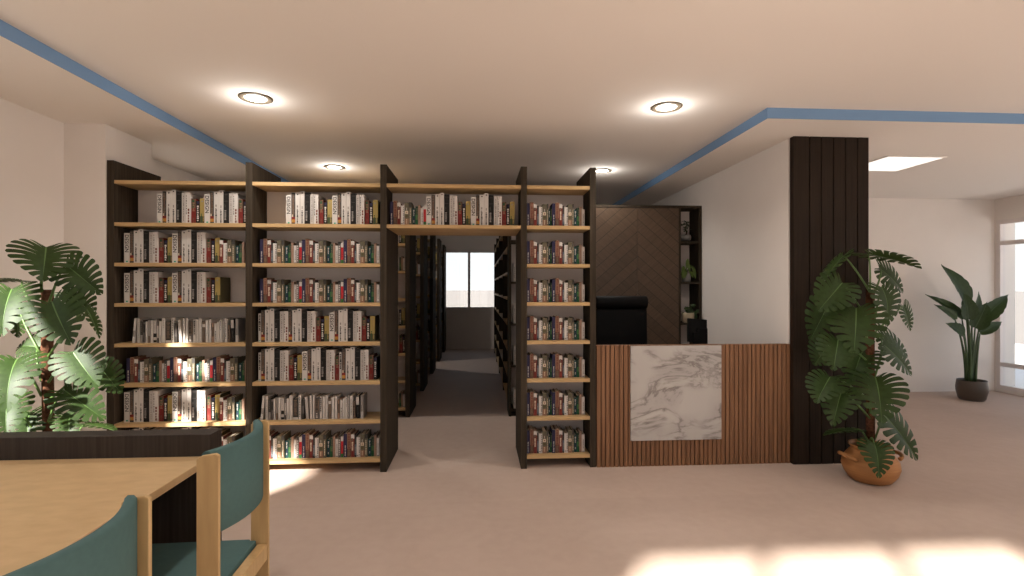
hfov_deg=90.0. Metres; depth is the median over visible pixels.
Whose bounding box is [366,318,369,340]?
book
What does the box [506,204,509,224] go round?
book
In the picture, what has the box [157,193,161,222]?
book
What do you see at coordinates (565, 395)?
book
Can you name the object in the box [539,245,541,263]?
book
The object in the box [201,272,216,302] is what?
book
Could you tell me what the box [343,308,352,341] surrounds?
book
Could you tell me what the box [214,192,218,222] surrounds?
book
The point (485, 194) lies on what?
book
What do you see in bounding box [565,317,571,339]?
book
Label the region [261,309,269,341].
book
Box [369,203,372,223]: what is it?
book
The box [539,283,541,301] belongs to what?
book
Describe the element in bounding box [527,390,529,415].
book
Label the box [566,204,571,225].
book
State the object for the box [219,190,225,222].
book
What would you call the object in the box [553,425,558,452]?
book
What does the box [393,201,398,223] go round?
book
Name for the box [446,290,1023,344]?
ground
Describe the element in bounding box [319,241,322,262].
book
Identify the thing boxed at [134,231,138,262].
book
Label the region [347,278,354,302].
book
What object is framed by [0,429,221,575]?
table
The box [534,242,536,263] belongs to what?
book
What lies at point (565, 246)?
book
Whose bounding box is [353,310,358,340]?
book
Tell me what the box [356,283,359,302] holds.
book
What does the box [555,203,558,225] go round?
book
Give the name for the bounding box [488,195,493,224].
book
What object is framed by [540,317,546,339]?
book
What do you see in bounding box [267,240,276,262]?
book
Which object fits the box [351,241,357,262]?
book
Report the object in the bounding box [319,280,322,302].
book
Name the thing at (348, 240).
book
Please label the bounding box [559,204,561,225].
book
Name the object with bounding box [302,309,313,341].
book
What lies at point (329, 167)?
diffuser
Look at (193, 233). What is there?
book
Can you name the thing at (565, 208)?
book
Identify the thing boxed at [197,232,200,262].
book
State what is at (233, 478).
chair
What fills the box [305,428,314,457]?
book
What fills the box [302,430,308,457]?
book
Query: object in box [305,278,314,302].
book
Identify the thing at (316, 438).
book
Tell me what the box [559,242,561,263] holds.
book
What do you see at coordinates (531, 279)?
book
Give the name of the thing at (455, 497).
floor
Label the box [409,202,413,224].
book
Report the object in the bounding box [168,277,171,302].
book
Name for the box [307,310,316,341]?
book
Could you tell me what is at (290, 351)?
book
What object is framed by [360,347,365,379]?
book
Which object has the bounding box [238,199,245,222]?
book
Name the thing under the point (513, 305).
book
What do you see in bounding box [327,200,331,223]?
book
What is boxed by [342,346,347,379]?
book
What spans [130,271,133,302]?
book
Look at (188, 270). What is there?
book
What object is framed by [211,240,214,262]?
book
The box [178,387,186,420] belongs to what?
book
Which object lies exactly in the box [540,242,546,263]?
book
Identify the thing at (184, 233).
book
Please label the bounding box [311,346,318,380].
book
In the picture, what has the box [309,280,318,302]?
book
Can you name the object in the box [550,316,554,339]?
book
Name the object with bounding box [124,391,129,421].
book
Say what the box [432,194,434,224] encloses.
book
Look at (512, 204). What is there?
book
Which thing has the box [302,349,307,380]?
book
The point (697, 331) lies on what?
terminal
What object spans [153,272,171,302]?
book
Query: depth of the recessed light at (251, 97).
3.68 m
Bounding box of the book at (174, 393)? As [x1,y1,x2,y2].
[172,390,177,421]
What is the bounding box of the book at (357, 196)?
[356,195,359,223]
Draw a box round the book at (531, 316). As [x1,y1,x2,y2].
[528,315,533,339]
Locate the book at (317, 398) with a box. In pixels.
[315,393,322,418]
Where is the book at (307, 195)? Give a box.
[305,193,310,223]
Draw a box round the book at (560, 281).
[559,280,561,301]
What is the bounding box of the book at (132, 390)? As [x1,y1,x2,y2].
[130,387,140,421]
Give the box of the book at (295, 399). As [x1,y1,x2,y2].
[293,395,298,419]
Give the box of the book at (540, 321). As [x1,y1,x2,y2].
[539,320,541,339]
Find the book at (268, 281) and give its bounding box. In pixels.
[267,280,276,302]
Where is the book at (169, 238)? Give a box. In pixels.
[168,237,171,262]
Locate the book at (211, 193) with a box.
[210,192,213,222]
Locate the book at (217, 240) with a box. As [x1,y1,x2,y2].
[215,238,228,262]
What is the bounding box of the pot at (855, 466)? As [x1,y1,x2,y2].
[841,439,901,485]
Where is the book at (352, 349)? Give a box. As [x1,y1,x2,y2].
[350,346,358,379]
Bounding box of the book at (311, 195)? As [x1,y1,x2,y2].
[310,194,313,223]
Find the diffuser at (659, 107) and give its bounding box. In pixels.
[656,104,676,110]
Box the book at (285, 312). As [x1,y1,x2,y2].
[284,311,287,341]
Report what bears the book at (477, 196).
on the bookcase at (132, 192)
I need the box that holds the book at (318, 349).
[316,346,326,380]
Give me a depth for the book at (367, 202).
4.23 m
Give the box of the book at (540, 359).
[539,356,541,377]
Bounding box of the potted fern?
[681,259,695,281]
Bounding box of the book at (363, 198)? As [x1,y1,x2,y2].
[360,195,368,223]
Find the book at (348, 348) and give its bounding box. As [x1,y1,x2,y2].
[346,346,351,379]
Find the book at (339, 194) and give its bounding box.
[338,193,340,223]
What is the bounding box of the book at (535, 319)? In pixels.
[534,317,536,339]
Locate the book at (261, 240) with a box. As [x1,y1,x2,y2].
[260,239,262,262]
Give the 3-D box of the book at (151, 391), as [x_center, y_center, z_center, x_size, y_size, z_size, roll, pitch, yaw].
[-2.903,0.950,4.204,0.028,0.249,0.190,0,0,-4]
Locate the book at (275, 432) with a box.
[270,431,277,458]
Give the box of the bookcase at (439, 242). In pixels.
[436,239,441,361]
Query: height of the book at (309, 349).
0.258 m
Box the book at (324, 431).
[319,430,326,457]
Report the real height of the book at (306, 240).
0.202 m
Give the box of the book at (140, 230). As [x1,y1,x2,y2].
[139,229,156,262]
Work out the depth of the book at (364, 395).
4.26 m
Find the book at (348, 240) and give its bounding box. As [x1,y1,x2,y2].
[347,239,353,262]
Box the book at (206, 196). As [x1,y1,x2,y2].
[204,194,209,222]
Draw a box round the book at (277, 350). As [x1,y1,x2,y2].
[274,346,287,380]
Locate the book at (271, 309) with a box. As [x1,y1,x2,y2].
[270,308,282,341]
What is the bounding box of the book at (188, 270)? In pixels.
[187,269,203,302]
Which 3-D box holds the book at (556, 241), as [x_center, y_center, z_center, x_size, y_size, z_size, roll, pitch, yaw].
[0.377,-0.301,4.395,0.030,0.202,0.150,0,0,-4]
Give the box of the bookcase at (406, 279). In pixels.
[398,235,415,416]
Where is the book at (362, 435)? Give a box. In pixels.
[360,429,366,456]
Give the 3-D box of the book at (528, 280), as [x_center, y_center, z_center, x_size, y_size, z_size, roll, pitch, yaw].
[0.131,0.022,4.379,0.026,0.195,0.150,0,0,-4]
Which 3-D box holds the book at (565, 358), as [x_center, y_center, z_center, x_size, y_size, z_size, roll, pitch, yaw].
[0.452,0.676,4.400,0.029,0.164,0.150,0,0,-4]
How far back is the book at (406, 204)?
4.24 m
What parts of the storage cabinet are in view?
panel, door, panel, door, panel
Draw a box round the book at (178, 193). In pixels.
[176,191,184,222]
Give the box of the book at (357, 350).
[355,346,364,379]
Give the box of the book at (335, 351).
[330,347,340,379]
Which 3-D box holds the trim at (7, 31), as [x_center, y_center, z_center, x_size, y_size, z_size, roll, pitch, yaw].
[-2.814,-1.329,5.756,0.005,0.081,13.390,0,0,-4]
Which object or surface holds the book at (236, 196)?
on the bookcase at (132, 192)
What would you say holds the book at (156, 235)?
on the bookcase at (132, 192)
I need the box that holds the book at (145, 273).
[143,271,163,302]
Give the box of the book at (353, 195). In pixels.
[351,193,356,223]
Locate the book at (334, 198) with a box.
[332,195,337,223]
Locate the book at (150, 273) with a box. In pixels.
[149,272,152,302]
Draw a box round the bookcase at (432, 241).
[428,235,435,373]
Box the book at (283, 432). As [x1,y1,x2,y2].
[277,431,286,458]
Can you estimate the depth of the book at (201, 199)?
4.15 m
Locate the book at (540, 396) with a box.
[538,393,541,415]
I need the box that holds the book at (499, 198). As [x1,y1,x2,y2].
[497,196,501,224]
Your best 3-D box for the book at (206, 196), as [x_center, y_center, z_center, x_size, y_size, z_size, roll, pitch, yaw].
[-2.470,-0.639,4.231,0.041,0.240,0.191,0,0,-4]
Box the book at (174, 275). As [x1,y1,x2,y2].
[172,273,177,302]
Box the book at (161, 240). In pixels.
[159,238,167,262]
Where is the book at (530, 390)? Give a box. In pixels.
[528,388,533,415]
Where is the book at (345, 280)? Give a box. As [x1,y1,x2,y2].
[344,279,346,302]
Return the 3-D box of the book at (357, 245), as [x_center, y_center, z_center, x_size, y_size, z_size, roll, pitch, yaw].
[-1.270,-0.282,4.289,0.029,0.164,0.150,0,0,-4]
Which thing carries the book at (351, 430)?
on the bookcase at (132, 192)
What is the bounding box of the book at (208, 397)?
[206,391,220,420]
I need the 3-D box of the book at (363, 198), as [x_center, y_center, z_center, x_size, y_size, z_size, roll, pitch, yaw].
[-1.241,-0.644,4.311,0.035,0.249,0.190,0,0,-4]
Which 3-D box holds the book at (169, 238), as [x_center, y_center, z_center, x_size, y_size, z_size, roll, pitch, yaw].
[-2.763,-0.304,4.215,0.039,0.208,0.170,0,0,-4]
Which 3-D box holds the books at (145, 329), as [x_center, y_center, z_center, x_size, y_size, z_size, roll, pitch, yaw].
[-1.499,0.332,8.179,3.728,2.119,7.944,0,0,-4]
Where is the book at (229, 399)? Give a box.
[227,394,237,420]
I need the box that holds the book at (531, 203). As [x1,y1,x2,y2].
[530,202,533,225]
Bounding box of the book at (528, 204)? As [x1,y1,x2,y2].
[527,203,529,225]
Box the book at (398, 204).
[397,203,401,224]
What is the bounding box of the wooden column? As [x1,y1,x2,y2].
[790,136,868,464]
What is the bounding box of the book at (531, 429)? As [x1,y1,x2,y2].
[528,425,533,452]
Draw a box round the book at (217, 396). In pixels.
[215,391,229,420]
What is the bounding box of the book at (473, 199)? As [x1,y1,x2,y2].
[471,197,475,224]
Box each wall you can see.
[0,98,207,431]
[64,123,151,430]
[428,235,498,348]
[652,139,789,343]
[869,198,994,391]
[995,195,1023,396]
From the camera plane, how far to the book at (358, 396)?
4.21 m
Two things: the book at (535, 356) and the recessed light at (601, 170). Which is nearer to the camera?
the book at (535, 356)
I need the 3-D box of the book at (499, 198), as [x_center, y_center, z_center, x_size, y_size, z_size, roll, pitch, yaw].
[-0.110,-0.644,4.384,0.035,0.249,0.190,0,0,-4]
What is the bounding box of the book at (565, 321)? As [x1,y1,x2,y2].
[564,320,567,339]
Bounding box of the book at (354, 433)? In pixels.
[351,429,358,456]
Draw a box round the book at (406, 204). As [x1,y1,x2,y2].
[405,203,408,224]
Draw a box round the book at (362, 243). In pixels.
[360,241,364,262]
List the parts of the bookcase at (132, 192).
shelf, shelf, shelf, shelf, shelf, shelf, shelf, panel, shelf, shelf, shelf, shelf, shelf, shelf, shelf, panel, shelf, shelf, shelf, panel, panel, shelf, shelf, shelf, shelf, shelf, shelf, shelf, shelf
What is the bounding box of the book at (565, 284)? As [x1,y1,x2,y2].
[564,283,567,301]
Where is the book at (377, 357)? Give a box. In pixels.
[374,355,379,379]
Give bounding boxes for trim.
[0,19,288,181]
[612,108,767,204]
[768,108,1023,123]
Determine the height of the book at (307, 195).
0.260 m
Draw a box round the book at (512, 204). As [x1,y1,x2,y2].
[509,202,514,224]
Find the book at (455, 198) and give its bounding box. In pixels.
[453,196,457,224]
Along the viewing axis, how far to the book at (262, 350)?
4.17 m
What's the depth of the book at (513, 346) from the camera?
6.02 m
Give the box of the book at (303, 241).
[302,240,304,262]
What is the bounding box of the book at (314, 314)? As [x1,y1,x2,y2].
[311,310,321,341]
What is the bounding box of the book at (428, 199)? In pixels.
[426,197,431,224]
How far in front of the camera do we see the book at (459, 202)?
4.28 m
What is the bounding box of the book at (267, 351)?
[265,348,269,380]
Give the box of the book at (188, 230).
[187,229,200,262]
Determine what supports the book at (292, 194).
on the bookcase at (132, 192)
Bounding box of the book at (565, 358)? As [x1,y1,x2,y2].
[564,356,567,377]
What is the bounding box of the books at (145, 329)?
[126,204,584,458]
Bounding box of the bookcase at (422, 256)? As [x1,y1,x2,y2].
[416,235,427,390]
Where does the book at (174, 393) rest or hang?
on the bookcase at (132, 192)
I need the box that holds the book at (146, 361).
[144,357,154,381]
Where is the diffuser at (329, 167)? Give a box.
[328,166,340,168]
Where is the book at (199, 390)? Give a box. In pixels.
[197,386,210,420]
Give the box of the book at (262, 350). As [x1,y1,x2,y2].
[261,347,269,380]
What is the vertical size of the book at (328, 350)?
0.249 m
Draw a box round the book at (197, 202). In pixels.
[196,201,199,222]
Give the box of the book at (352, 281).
[351,280,358,302]
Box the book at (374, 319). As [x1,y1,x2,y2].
[370,315,378,340]
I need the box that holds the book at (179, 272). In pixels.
[178,271,181,302]
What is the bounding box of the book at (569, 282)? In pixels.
[565,280,571,301]
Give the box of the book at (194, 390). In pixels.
[191,386,207,420]
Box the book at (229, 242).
[227,240,231,262]
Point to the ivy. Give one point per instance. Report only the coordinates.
(689, 313)
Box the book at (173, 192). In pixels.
[171,190,177,222]
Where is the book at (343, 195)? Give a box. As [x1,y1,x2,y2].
[341,193,345,223]
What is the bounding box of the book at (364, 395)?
[361,392,366,418]
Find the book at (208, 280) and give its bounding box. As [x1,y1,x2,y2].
[206,278,214,302]
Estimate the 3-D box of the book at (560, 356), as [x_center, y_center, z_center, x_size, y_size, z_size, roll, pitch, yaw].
[0.407,0.664,4.397,0.027,0.187,0.150,0,0,-4]
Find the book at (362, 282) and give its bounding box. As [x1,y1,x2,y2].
[360,280,364,302]
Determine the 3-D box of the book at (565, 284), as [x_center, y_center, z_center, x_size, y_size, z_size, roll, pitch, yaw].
[0.452,0.038,4.400,0.029,0.164,0.150,0,0,-4]
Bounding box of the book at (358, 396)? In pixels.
[356,392,362,417]
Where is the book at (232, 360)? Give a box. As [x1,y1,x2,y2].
[230,356,238,381]
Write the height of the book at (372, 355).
0.204 m
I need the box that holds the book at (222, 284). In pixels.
[215,277,229,302]
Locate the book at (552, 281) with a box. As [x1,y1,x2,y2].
[550,279,554,301]
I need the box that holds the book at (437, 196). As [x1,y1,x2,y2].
[435,194,439,224]
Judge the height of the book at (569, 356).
0.187 m
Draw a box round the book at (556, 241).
[555,240,558,263]
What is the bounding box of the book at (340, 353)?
[339,351,341,379]
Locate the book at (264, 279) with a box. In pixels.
[263,278,274,302]
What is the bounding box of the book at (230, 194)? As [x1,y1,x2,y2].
[229,193,232,222]
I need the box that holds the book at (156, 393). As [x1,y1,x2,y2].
[153,387,171,421]
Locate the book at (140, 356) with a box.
[130,355,145,382]
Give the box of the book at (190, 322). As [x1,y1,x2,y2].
[188,319,192,342]
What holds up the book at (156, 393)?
on the bookcase at (132, 192)
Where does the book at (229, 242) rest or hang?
on the bookcase at (132, 192)
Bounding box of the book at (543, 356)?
[540,353,546,377]
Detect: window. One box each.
[446,250,493,308]
[996,217,1023,393]
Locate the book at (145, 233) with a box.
[143,231,153,262]
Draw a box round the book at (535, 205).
[534,204,536,225]
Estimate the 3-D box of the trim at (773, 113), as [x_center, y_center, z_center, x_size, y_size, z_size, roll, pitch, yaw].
[4.598,-1.329,4.062,5.320,0.081,0.005,0,0,-4]
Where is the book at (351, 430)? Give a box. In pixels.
[347,428,354,456]
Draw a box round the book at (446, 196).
[444,194,449,224]
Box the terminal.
[687,318,707,343]
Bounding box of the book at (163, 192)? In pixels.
[162,191,165,222]
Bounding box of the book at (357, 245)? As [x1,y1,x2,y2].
[356,244,359,262]
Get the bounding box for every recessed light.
[238,92,272,104]
[324,165,344,169]
[596,168,611,172]
[651,102,681,112]
[869,155,946,171]
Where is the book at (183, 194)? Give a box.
[182,193,185,222]
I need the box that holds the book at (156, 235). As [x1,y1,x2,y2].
[153,232,171,262]
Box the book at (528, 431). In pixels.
[527,426,529,453]
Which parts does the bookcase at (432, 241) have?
panel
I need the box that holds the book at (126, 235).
[124,233,129,262]
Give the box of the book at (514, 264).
[512,263,515,281]
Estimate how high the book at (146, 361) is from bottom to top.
0.187 m
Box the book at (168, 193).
[166,191,170,222]
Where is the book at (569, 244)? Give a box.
[565,242,571,263]
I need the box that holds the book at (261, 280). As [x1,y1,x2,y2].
[260,279,262,302]
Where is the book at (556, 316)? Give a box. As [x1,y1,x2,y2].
[553,315,558,339]
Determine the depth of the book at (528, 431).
4.30 m
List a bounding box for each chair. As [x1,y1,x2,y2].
[3,494,151,575]
[152,419,269,575]
[596,296,647,344]
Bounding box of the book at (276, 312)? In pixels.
[274,309,287,341]
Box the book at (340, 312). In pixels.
[338,309,342,341]
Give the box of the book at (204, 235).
[201,232,216,262]
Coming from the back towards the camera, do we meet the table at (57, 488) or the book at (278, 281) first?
the book at (278, 281)
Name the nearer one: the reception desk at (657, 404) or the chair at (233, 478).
the chair at (233, 478)
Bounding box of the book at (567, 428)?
[565,426,571,452]
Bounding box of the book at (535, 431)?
[533,427,536,452]
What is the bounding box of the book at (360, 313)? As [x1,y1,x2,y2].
[357,310,365,340]
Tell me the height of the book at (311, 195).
0.249 m
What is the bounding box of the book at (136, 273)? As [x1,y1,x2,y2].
[134,270,138,302]
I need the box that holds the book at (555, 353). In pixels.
[553,352,558,377]
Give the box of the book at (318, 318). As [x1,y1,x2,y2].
[316,316,323,341]
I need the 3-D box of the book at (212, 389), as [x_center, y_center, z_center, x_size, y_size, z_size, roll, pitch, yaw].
[-2.501,0.950,4.230,0.035,0.249,0.190,0,0,-4]
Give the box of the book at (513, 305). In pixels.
[512,304,515,322]
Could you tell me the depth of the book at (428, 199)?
4.25 m
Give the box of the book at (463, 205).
[462,204,465,224]
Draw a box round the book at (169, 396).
[168,394,171,420]
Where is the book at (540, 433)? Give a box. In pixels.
[538,429,541,452]
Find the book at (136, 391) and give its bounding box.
[134,388,138,421]
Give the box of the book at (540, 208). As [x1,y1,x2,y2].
[539,207,541,225]
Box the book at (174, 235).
[172,233,177,262]
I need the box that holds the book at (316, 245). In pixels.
[315,244,318,262]
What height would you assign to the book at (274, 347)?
0.272 m
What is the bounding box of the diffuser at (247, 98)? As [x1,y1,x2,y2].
[244,95,266,101]
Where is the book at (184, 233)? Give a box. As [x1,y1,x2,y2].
[182,231,186,262]
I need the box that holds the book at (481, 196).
[480,195,483,224]
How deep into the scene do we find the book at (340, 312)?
4.21 m
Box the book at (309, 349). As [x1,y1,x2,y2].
[308,347,314,380]
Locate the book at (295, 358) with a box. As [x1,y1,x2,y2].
[294,357,296,380]
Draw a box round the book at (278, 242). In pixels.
[277,240,280,262]
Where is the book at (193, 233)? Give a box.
[191,231,198,262]
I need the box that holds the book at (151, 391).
[149,387,163,421]
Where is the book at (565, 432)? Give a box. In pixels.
[563,429,567,452]
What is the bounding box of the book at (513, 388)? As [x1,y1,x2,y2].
[512,386,515,407]
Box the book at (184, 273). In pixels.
[182,271,186,302]
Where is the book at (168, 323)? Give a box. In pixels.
[166,321,170,342]
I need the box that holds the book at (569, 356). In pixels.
[565,353,571,377]
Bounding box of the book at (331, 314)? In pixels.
[329,312,334,341]
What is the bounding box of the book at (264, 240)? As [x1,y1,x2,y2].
[263,239,274,262]
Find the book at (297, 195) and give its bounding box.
[295,193,299,223]
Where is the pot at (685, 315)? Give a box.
[681,312,694,322]
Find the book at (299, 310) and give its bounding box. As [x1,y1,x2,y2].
[297,308,308,341]
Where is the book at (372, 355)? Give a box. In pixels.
[369,352,376,379]
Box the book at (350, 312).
[348,309,357,340]
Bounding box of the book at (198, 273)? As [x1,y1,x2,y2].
[197,272,200,302]
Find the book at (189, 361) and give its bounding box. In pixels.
[187,356,197,381]
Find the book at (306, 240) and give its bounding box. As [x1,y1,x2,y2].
[305,239,314,262]
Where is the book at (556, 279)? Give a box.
[554,278,558,301]
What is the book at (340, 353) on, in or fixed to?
on the bookcase at (132, 192)
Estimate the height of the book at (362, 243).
0.187 m
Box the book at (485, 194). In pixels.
[484,193,487,224]
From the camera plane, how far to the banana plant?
6.82 m
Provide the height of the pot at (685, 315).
0.118 m
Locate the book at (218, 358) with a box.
[216,354,228,381]
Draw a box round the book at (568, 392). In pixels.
[565,390,571,414]
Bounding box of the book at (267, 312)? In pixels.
[265,310,269,341]
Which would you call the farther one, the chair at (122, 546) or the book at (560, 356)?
the book at (560, 356)
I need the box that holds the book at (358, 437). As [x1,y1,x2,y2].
[356,432,360,456]
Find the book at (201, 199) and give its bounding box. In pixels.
[200,198,203,222]
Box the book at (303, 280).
[302,279,304,302]
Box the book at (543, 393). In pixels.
[540,390,546,415]
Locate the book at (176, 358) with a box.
[174,355,187,381]
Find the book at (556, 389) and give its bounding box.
[553,388,558,414]
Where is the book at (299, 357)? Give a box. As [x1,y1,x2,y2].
[297,354,301,379]
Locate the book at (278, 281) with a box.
[277,280,280,302]
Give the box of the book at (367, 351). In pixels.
[364,347,372,379]
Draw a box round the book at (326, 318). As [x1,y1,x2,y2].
[324,315,328,341]
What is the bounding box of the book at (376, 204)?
[373,200,379,223]
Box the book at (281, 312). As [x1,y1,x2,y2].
[280,311,283,341]
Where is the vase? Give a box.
[682,272,690,281]
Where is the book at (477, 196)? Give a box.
[476,195,478,224]
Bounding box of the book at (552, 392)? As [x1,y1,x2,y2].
[550,389,554,414]
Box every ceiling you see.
[0,0,1023,204]
[0,36,245,181]
[621,119,1023,204]
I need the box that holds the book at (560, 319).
[559,317,561,339]
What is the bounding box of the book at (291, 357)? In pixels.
[289,353,300,380]
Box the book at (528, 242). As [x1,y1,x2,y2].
[527,241,529,263]
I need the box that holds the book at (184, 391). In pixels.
[182,388,186,420]
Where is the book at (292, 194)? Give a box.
[291,193,294,223]
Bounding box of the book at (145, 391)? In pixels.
[143,387,159,421]
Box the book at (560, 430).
[558,426,561,452]
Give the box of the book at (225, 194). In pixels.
[223,192,230,222]
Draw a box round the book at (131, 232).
[130,231,133,262]
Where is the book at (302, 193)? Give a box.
[300,191,306,223]
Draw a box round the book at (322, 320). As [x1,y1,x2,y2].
[321,318,323,341]
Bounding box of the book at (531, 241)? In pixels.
[530,240,533,263]
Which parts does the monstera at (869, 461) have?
handle, handle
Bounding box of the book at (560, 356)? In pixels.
[559,353,561,377]
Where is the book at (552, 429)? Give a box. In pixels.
[550,425,554,452]
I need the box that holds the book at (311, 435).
[309,430,318,457]
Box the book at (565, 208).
[564,207,567,225]
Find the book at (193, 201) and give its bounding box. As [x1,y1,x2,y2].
[191,199,199,222]
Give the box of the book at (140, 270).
[139,269,157,302]
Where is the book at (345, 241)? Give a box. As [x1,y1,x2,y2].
[344,240,346,262]
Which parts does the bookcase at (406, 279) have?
shelf, shelf, panel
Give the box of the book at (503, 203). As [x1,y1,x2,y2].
[502,202,505,224]
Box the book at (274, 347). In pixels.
[270,346,282,380]
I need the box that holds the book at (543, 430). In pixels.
[540,426,546,452]
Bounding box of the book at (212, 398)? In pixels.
[211,396,214,420]
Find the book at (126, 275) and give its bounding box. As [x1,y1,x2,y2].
[124,273,129,302]
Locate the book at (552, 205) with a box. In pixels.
[550,203,554,225]
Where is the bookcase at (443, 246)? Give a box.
[442,245,445,351]
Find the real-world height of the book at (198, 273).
0.249 m
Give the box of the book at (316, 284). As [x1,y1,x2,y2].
[315,283,318,302]
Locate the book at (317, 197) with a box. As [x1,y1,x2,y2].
[314,194,324,223]
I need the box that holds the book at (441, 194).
[440,193,443,224]
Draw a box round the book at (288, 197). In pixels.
[286,195,290,223]
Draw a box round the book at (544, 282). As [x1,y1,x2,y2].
[540,280,546,301]
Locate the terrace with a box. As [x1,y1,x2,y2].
[1015,344,1023,387]
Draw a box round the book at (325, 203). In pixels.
[324,202,326,223]
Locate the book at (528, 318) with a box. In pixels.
[527,316,529,339]
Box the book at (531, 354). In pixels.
[528,352,533,377]
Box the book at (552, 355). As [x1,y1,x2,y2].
[550,352,554,377]
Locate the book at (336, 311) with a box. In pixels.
[335,309,340,341]
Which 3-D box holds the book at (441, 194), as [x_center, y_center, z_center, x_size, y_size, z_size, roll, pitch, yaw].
[-0.589,-0.655,4.353,0.033,0.272,0.190,0,0,-4]
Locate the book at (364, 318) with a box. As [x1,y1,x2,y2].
[362,315,369,340]
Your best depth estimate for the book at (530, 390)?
4.31 m
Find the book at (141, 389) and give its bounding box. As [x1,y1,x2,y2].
[139,387,149,421]
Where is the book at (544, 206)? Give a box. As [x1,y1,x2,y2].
[541,204,546,225]
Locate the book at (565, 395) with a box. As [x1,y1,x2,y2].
[563,393,567,414]
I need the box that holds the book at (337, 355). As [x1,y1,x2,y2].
[335,354,338,379]
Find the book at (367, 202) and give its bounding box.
[365,200,371,223]
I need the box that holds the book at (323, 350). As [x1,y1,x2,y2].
[321,346,332,379]
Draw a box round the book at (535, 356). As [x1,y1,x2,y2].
[534,354,536,377]
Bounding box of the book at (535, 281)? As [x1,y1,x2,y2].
[534,280,536,301]
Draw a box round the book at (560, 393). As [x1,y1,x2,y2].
[558,390,561,414]
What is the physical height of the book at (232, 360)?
0.187 m
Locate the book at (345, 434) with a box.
[344,429,349,456]
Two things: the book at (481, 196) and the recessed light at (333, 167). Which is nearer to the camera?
the book at (481, 196)
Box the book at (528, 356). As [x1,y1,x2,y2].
[527,353,529,377]
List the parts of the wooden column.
backing panel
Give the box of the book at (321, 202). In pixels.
[319,200,325,223]
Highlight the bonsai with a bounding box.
[681,221,691,240]
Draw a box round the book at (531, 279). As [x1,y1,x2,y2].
[529,278,533,301]
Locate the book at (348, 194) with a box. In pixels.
[346,192,350,223]
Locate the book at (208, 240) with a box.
[206,238,214,262]
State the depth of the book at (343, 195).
4.21 m
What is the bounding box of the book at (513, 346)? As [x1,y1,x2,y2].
[512,344,515,364]
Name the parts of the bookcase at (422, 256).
panel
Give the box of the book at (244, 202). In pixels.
[243,201,245,222]
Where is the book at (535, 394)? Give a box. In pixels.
[533,390,536,415]
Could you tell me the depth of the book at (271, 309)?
4.17 m
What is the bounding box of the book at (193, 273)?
[191,271,208,302]
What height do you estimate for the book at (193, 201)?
0.204 m
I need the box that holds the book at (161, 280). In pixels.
[159,278,167,302]
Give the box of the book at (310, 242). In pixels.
[309,241,318,262]
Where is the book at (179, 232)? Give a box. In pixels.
[178,231,181,262]
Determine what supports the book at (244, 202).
on the bookcase at (132, 192)
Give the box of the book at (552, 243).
[550,241,554,263]
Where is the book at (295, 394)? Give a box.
[289,392,298,419]
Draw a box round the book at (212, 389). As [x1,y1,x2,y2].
[201,386,216,420]
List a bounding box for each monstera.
[0,239,124,431]
[805,249,921,485]
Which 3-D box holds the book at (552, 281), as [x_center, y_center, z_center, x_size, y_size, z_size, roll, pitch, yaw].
[0.347,0.022,4.393,0.026,0.195,0.150,0,0,-4]
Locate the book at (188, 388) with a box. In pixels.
[187,387,195,420]
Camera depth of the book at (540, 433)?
4.31 m
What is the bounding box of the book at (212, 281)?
[211,280,214,302]
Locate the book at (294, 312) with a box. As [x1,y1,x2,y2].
[292,310,296,341]
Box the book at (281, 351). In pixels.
[280,348,289,380]
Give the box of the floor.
[222,349,1023,575]
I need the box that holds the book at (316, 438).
[315,433,320,457]
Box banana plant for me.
[925,264,1007,401]
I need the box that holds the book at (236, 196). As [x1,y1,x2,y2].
[233,193,245,222]
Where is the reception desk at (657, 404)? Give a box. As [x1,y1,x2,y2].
[596,343,789,466]
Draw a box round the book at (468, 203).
[466,201,470,224]
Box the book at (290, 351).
[284,348,295,380]
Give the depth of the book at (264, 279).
4.17 m
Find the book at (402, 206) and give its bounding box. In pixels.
[401,205,404,224]
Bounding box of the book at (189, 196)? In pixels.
[186,193,202,222]
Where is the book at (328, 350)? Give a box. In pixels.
[326,347,335,379]
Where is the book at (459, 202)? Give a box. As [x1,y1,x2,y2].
[458,201,461,224]
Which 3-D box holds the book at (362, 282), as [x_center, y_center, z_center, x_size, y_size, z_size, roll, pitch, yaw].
[-1.237,0.026,4.291,0.034,0.187,0.150,0,0,-4]
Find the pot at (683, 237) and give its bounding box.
[681,235,690,240]
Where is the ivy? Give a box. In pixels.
[681,304,698,322]
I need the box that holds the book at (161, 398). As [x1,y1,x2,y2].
[159,392,171,420]
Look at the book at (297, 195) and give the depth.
4.18 m
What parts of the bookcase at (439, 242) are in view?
panel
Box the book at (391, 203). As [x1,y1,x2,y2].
[390,202,392,223]
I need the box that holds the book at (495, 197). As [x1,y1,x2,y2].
[494,196,496,224]
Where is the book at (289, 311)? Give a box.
[288,309,296,341]
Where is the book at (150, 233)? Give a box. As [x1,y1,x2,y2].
[149,232,152,262]
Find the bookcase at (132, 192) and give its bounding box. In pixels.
[107,160,595,471]
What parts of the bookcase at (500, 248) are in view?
shelf, shelf, shelf, shelf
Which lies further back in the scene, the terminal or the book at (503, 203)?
the terminal
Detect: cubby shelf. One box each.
[681,241,698,244]
[681,282,698,283]
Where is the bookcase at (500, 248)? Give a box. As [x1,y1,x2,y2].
[494,236,506,397]
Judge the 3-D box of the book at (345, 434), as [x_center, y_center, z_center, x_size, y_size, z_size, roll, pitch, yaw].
[-1.376,1.294,4.282,0.026,0.195,0.150,0,0,-4]
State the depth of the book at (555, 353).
4.32 m
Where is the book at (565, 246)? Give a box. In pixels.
[564,245,567,263]
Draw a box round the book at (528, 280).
[527,279,529,301]
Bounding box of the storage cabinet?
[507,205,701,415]
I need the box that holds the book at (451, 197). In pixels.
[450,196,452,224]

